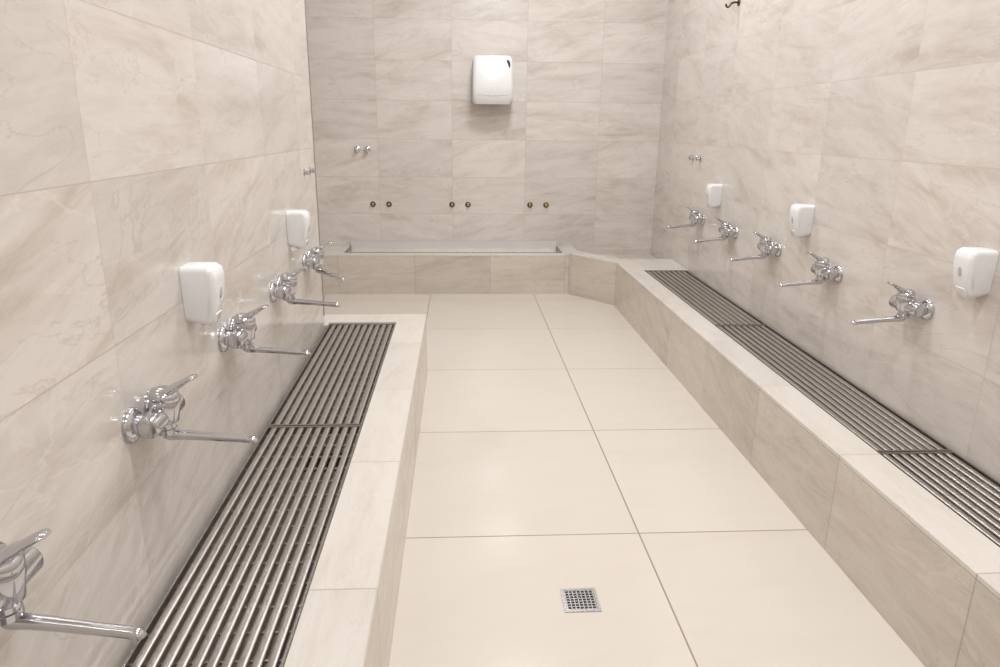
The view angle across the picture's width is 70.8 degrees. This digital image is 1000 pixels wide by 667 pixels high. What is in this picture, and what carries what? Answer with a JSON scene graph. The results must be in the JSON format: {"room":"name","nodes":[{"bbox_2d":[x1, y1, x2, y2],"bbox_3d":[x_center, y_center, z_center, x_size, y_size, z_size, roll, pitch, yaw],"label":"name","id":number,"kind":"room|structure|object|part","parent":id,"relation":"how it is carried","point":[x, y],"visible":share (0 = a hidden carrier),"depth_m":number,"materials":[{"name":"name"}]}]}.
{"room":"communal washroom","nodes":[
{"label":"communal washroom","id":0,"kind":"room"},
{"bbox_2d":[0,0,324,666],"bbox_3d":[-1.004,-0.603,0.526,0.649,3.640,5.936,0,16,-3],"label":"wall","id":1,"kind":"structure","parent":0,"point":[141,141],"depth_m":1.49,"materials":[{"name":"tile"}]},
{"bbox_2d":[0,528,146,641],"bbox_3d":[-0.623,0.350,0.983,0.245,0.165,0.190,-1,16,-4],"label":"mixer tap","id":2,"kind":"object","parent":1,"relation":"attached to","point":[20,561],"visible":1,"depth_m":0.98,"materials":[{"name":"silver metal"}]},
{"bbox_3d":[-0.671,0.300,0.965,0.105,0.061,0.064,-1,16,-4],"label":"lever","id":3,"kind":"part","parent":2,"relation":"part of","materials":[{"name":"silver metal"}]},
{"bbox_3d":[-0.605,0.412,0.993,0.209,0.040,0.028,1,16,1],"label":"spout","id":4,"kind":"part","parent":2,"relation":"part of","materials":[{"name":"silver metal"}]},
{"bbox_2d":[122,374,258,443],"bbox_3d":[-0.663,0.169,1.548,0.246,0.165,0.190,-1,16,-4],"label":"mixer tap","id":5,"kind":"object","parent":1,"relation":"attached to","point":[164,404],"visible":1,"depth_m":1.51,"materials":[{"name":"silver metal"}]},
{"bbox_3d":[-0.712,0.119,1.530,0.105,0.061,0.064,-1,16,-4],"label":"lever","id":6,"kind":"part","parent":5,"relation":"part of","materials":[{"name":"silver metal"}]},
{"bbox_3d":[-0.646,0.229,1.567,0.209,0.040,0.028,-1,16,-4],"label":"spout","id":7,"kind":"part","parent":5,"relation":"part of","materials":[{"name":"silver metal"}]},
{"bbox_2d":[179,262,224,325],"bbox_3d":[-0.765,-0.100,1.827,0.086,0.162,0.092,-1,16,-4],"label":"soap dispenser","id":8,"kind":"object","parent":1,"relation":"attached to","point":[202,283],"visible":1,"depth_m":1.79,"materials":[{"name":"white plastic"}]},
{"bbox_2d":[218,304,310,355],"bbox_3d":[-0.707,-0.008,2.151,0.246,0.165,0.190,-1,16,-4],"label":"mixer tap","id":9,"kind":"object","parent":1,"relation":"attached to","point":[243,327],"visible":1,"depth_m":2.12,"materials":[{"name":"silver metal"}]},
{"bbox_3d":[-0.756,-0.058,2.133,0.105,0.061,0.064,-1,16,-4],"label":"lever","id":10,"kind":"part","parent":9,"relation":"part of","materials":[{"name":"silver metal"}]},
{"bbox_3d":[-0.690,0.052,2.170,0.209,0.040,0.028,-1,16,-4],"label":"spout","id":11,"kind":"part","parent":9,"relation":"part of","materials":[{"name":"silver metal"}]},
{"bbox_2d":[286,209,310,248],"bbox_3d":[-0.849,-0.440,2.979,0.086,0.162,0.092,-1,16,-4],"label":"soap dispenser","id":12,"kind":"object","parent":1,"relation":"attached to","point":[298,222],"visible":1,"depth_m":2.94,"materials":[{"name":"white plastic"}]},
{"bbox_2d":[270,266,340,306],"bbox_3d":[-0.750,-0.181,2.741,0.246,0.165,0.190,-1,16,-4],"label":"mixer tap","id":13,"kind":"object","parent":1,"relation":"attached to","point":[285,289],"visible":1,"depth_m":2.71,"materials":[{"name":"silver metal"}]},
{"bbox_3d":[-0.798,-0.231,2.723,0.105,0.061,0.064,-1,16,-4],"label":"lever","id":14,"kind":"part","parent":13,"relation":"part of","materials":[{"name":"silver metal"}]},
{"bbox_3d":[-0.732,-0.122,2.760,0.209,0.040,0.028,-1,16,-4],"label":"spout","id":15,"kind":"part","parent":13,"relation":"part of","materials":[{"name":"silver metal"}]},
{"bbox_2d":[303,169,309,175],"bbox_3d":[-0.904,-0.754,3.293,0.028,0.035,0.034,-1,16,-4],"label":"shutoff valve","id":16,"kind":"object","parent":1,"relation":"attached to","point":[305,172],"visible":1,"depth_m":3.28,"materials":[{"name":"silver metal"}]},
{"bbox_2d":[309,167,315,173],"bbox_3d":[-0.913,-0.793,3.427,0.028,0.035,0.034,-1,16,-4],"label":"shutoff valve","id":17,"kind":"object","parent":1,"relation":"attached to","point":[312,170],"visible":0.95,"depth_m":3.42,"materials":[{"name":"silver metal"}]},
{"bbox_2d":[305,1,324,315],"bbox_3d":[-0.929,-1.642,3.325,0.007,3.220,0.007,0,16,-3],"label":"trim","id":18,"kind":"structure","parent":1,"relation":"attached to","point":[305,1],"depth_m":3.52,"materials":[{"name":"metal"}]},
{"bbox_2d":[302,241,344,280],"bbox_3d":[-0.816,-0.349,3.309,0.196,0.165,0.231,-1,16,-4],"label":"mixer tap","id":19,"kind":"object","parent":1,"relation":"attached to","point":[314,259],"visible":0.99,"depth_m":3.29,"materials":[{"name":"silver metal"}]},
{"bbox_3d":[-0.841,-0.404,3.312,0.105,0.061,0.064,-1,16,-4],"label":"lever","id":20,"kind":"part","parent":19,"relation":"part of","materials":[{"name":"silver metal"}]},
{"bbox_3d":[-0.795,-0.277,3.288,0.209,0.040,0.028,13,21,37],"label":"spout","id":21,"kind":"part","parent":19,"relation":"part of","materials":[{"name":"silver metal"}]},
{"bbox_2d":[305,0,667,253],"bbox_3d":[-0.037,-2.240,6.149,3.570,3.640,0.168,0,16,-3],"label":"wall","id":22,"kind":"structure","parent":0,"point":[578,135],"depth_m":6.17,"materials":[{"name":"tile"}]},
{"bbox_2d":[354,146,359,152],"bbox_3d":[-1.254,-1.611,6.153,0.057,0.058,0.046,0,16,-3],"label":"shutoff valve","id":23,"kind":"object","parent":22,"relation":"attached to","point":[356,148],"visible":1,"depth_m":6.15,"materials":[{"name":"silver metal"}]},
{"bbox_2d":[364,146,369,152],"bbox_3d":[-1.167,-1.611,6.158,0.057,0.058,0.046,0,16,-3],"label":"shutoff valve","id":24,"kind":"object","parent":22,"relation":"attached to","point":[366,148],"visible":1,"depth_m":6.16,"materials":[{"name":"silver metal"}]},
{"bbox_2d":[472,55,512,104],"bbox_3d":[-0.062,-2.154,5.986,0.344,0.396,0.190,0,16,-3],"label":"paper towel dispenser","id":25,"kind":"object","parent":22,"relation":"attached to","point":[492,74],"visible":1,"depth_m":5.90,"materials":[{"name":"white plastic"}]},
{"bbox_2d":[323,294,924,666],"bbox_3d":[0.080,0.805,2.433,3.780,0.112,9.016,0,16,-3],"label":"floor","id":26,"kind":"structure","parent":0,"point":[557,449],"depth_m":2.60,"materials":[{"name":"beige tile"}]},
{"bbox_2d":[122,314,427,666],"bbox_3d":[-0.636,0.795,1.593,0.704,0.364,5.194,0,16,-3],"label":"trough","id":27,"kind":"object","parent":26,"relation":"on","point":[347,618],"depth_m":1.93,"materials":[{"name":"stone"}]},
{"bbox_3d":[-0.629,0.552,1.851,0.338,0.030,1.450,0,16,-3],"label":"drain grate","id":28,"kind":"part","parent":27,"relation":"part of","materials":[{"name":"silver metal"}]},
{"bbox_2d":[304,453,342,471],"bbox_3d":[-0.602,0.445,2.435,0.133,0.003,0.133,0,16,-3],"label":"drain","id":29,"kind":"object","parent":27,"relation":"on","point":[312,454],"visible":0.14,"depth_m":2.43,"materials":[{"name":"black metal"}]},
{"bbox_3d":[-0.717,0.154,3.205,0.359,0.030,1.366,0,16,-3],"label":"drain grate","id":30,"kind":"part","parent":27,"relation":"part of","materials":[{"name":"silver metal"}]},
{"bbox_2d":[322,240,576,293],"bbox_3d":[-0.564,-0.599,6.283,2.510,0.403,0.440,0,16,-3],"label":"trough","id":31,"kind":"object","parent":26,"relation":"on","point":[366,266],"visible":0.77,"depth_m":6.10,"materials":[{"name":"stone"}]},
{"bbox_2d":[344,246,561,252],"bbox_3d":[-0.410,-0.587,6.337,1.890,0.354,0.360,0,16,-3],"label":"basin","id":32,"kind":"object","parent":31,"relation":"in","point":[349,249],"depth_m":6.43,"materials":[{"name":"metal"}]},
{"bbox_3d":[-0.418,-0.811,6.451,1.876,0.088,0.011,0,16,-3],"label":"splash panel","id":33,"kind":"part","parent":31,"relation":"part of","materials":[{"name":"beige tile"}]},
{"bbox_2d":[560,588,601,612],"bbox_3d":[0.248,0.823,2.173,0.112,0.003,0.112,0,16,-3],"label":"floor drain","id":34,"kind":"object","parent":26,"relation":"on","point":[573,599],"visible":1,"depth_m":2.17,"materials":[{"name":"metal"}]},
{"bbox_2d":[597,254,656,258],"bbox_3d":[1.061,-0.508,6.253,0.727,0.280,0.725,0,16,-3],"label":"tiled ledge","id":35,"kind":"object","parent":26,"relation":"on","point":[620,256],"visible":0.06,"depth_m":6.44,"materials":[{"name":"stone"}]},
{"bbox_2d":[568,251,999,666],"bbox_3d":[1.202,0.482,2.731,0.817,0.364,7.350,0,16,-3],"label":"trough","id":36,"kind":"object","parent":26,"relation":"on","point":[933,577],"depth_m":2.48,"materials":[{"name":"stone"}]},
{"bbox_3d":[1.312,-0.252,4.666,0.333,0.030,1.541,0,16,-3],"label":"drain grate","id":37,"kind":"part","parent":36,"relation":"part of","materials":[{"name":"silver metal"}]},
{"bbox_3d":[1.382,0.191,3.160,0.302,0.030,1.590,0,16,-3],"label":"drain grate","id":38,"kind":"part","parent":36,"relation":"part of","materials":[{"name":"silver metal"}]},
{"bbox_3d":[1.453,0.640,1.630,0.270,0.030,1.590,0,16,-3],"label":"drain grate","id":39,"kind":"part","parent":36,"relation":"part of","materials":[{"name":"silver metal"}]},
{"bbox_2d":[650,0,999,481],"bbox_3d":[1.658,-1.003,1.992,0.168,3.640,8.685,0,16,-2],"label":"wall","id":40,"kind":"structure","parent":0,"point":[882,117],"depth_m":3.04,"materials":[{"name":"tile"}]},
{"bbox_2d":[667,206,704,228],"bbox_3d":[1.338,-0.843,5.099,0.245,0.165,0.190,0,16,-2],"label":"mixer tap","id":41,"kind":"object","parent":40,"relation":"attached to","point":[694,217],"visible":1,"depth_m":5.07,"materials":[{"name":"silver metal"}]},
{"bbox_3d":[1.319,-0.782,5.112,0.209,0.040,0.028,-1,16,-5],"label":"spout","id":42,"kind":"part","parent":41,"relation":"part of","materials":[{"name":"silver metal"}]},
{"bbox_3d":[1.388,-0.893,5.086,0.105,0.061,0.064,0,16,-2],"label":"lever","id":43,"kind":"part","parent":41,"relation":"part of","materials":[{"name":"silver metal"}]},
{"bbox_2d":[706,184,722,207],"bbox_3d":[1.431,-0.922,4.721,0.086,0.162,0.092,0,16,-2],"label":"soap dispenser","id":44,"kind":"object","parent":40,"relation":"attached to","point":[713,191],"visible":1,"depth_m":4.68,"materials":[{"name":"white plastic"}]},
{"bbox_2d":[694,217,737,242],"bbox_3d":[1.361,-0.660,4.475,0.245,0.165,0.190,0,16,-2],"label":"mixer tap","id":45,"kind":"object","parent":40,"relation":"attached to","point":[725,229],"visible":1,"depth_m":4.45,"materials":[{"name":"silver metal"}]},
{"bbox_3d":[1.342,-0.599,4.487,0.209,0.040,0.028,-1,16,-5],"label":"spout","id":46,"kind":"part","parent":45,"relation":"part of","materials":[{"name":"silver metal"}]},
{"bbox_3d":[1.410,-0.710,4.462,0.105,0.061,0.064,0,16,-2],"label":"lever","id":47,"kind":"part","parent":45,"relation":"part of","materials":[{"name":"silver metal"}]},
{"bbox_2d":[725,0,739,7],"bbox_3d":[1.444,-2.054,4.375,0.088,0.058,0.043,0,16,-2],"label":"wall hook","id":48,"kind":"object","parent":40,"relation":"attached to","point":[738,1],"visible":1,"depth_m":4.37,"materials":[{"name":"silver metal"}]},
{"bbox_2d":[730,231,781,261],"bbox_3d":[1.383,-0.477,3.850,0.245,0.165,0.190,0,16,-2],"label":"mixer tap","id":49,"kind":"object","parent":40,"relation":"attached to","point":[766,246],"visible":1,"depth_m":3.82,"materials":[{"name":"silver metal"}]},
{"bbox_3d":[1.364,-0.415,3.863,0.209,0.040,0.028,-1,16,-5],"label":"spout","id":50,"kind":"part","parent":49,"relation":"part of","materials":[{"name":"silver metal"}]},
{"bbox_3d":[1.433,-0.527,3.837,0.105,0.061,0.064,0,16,-2],"label":"lever","id":51,"kind":"part","parent":49,"relation":"part of","materials":[{"name":"silver metal"}]},
{"bbox_2d":[790,204,814,237],"bbox_3d":[1.477,-0.553,3.459,0.086,0.162,0.092,0,16,-2],"label":"soap dispenser","id":52,"kind":"object","parent":40,"relation":"attached to","point":[801,215],"visible":1,"depth_m":3.42,"materials":[{"name":"white plastic"}]},
{"bbox_2d":[779,252,842,287],"bbox_3d":[1.406,-0.293,3.226,0.245,0.165,0.190,0,16,-2],"label":"mixer tap","id":53,"kind":"object","parent":40,"relation":"attached to","point":[821,267],"visible":1,"depth_m":3.20,"materials":[{"name":"silver metal"}]},
{"bbox_3d":[1.387,-0.232,3.238,0.209,0.040,0.028,-1,16,-5],"label":"spout","id":54,"kind":"part","parent":53,"relation":"part of","materials":[{"name":"silver metal"}]},
{"bbox_3d":[1.455,-0.344,3.213,0.105,0.061,0.064,0,16,-2],"label":"lever","id":55,"kind":"part","parent":53,"relation":"part of","materials":[{"name":"silver metal"}]},
{"bbox_2d":[850,282,933,324],"bbox_3d":[1.428,-0.110,2.601,0.246,0.165,0.190,0,16,-2],"label":"mixer tap","id":56,"kind":"object","parent":40,"relation":"attached to","point":[904,302],"visible":1,"depth_m":2.57,"materials":[{"name":"silver metal"}]},
{"bbox_3d":[1.409,-0.050,2.618,0.209,0.040,0.028,0,16,-2],"label":"spout","id":57,"kind":"part","parent":56,"relation":"part of","materials":[{"name":"silver metal"}]},
{"bbox_3d":[1.478,-0.160,2.589,0.105,0.061,0.064,0,16,-2],"label":"lever","id":58,"kind":"part","parent":56,"relation":"part of","materials":[{"name":"silver metal"}]},
{"bbox_2d":[953,247,998,298],"bbox_3d":[1.520,-0.193,2.267,0.086,0.162,0.092,0,16,-2],"label":"soap dispenser","id":59,"kind":"object","parent":40,"relation":"attached to","point":[974,268],"visible":1,"depth_m":2.23,"materials":[{"name":"white plastic"}]}
]}

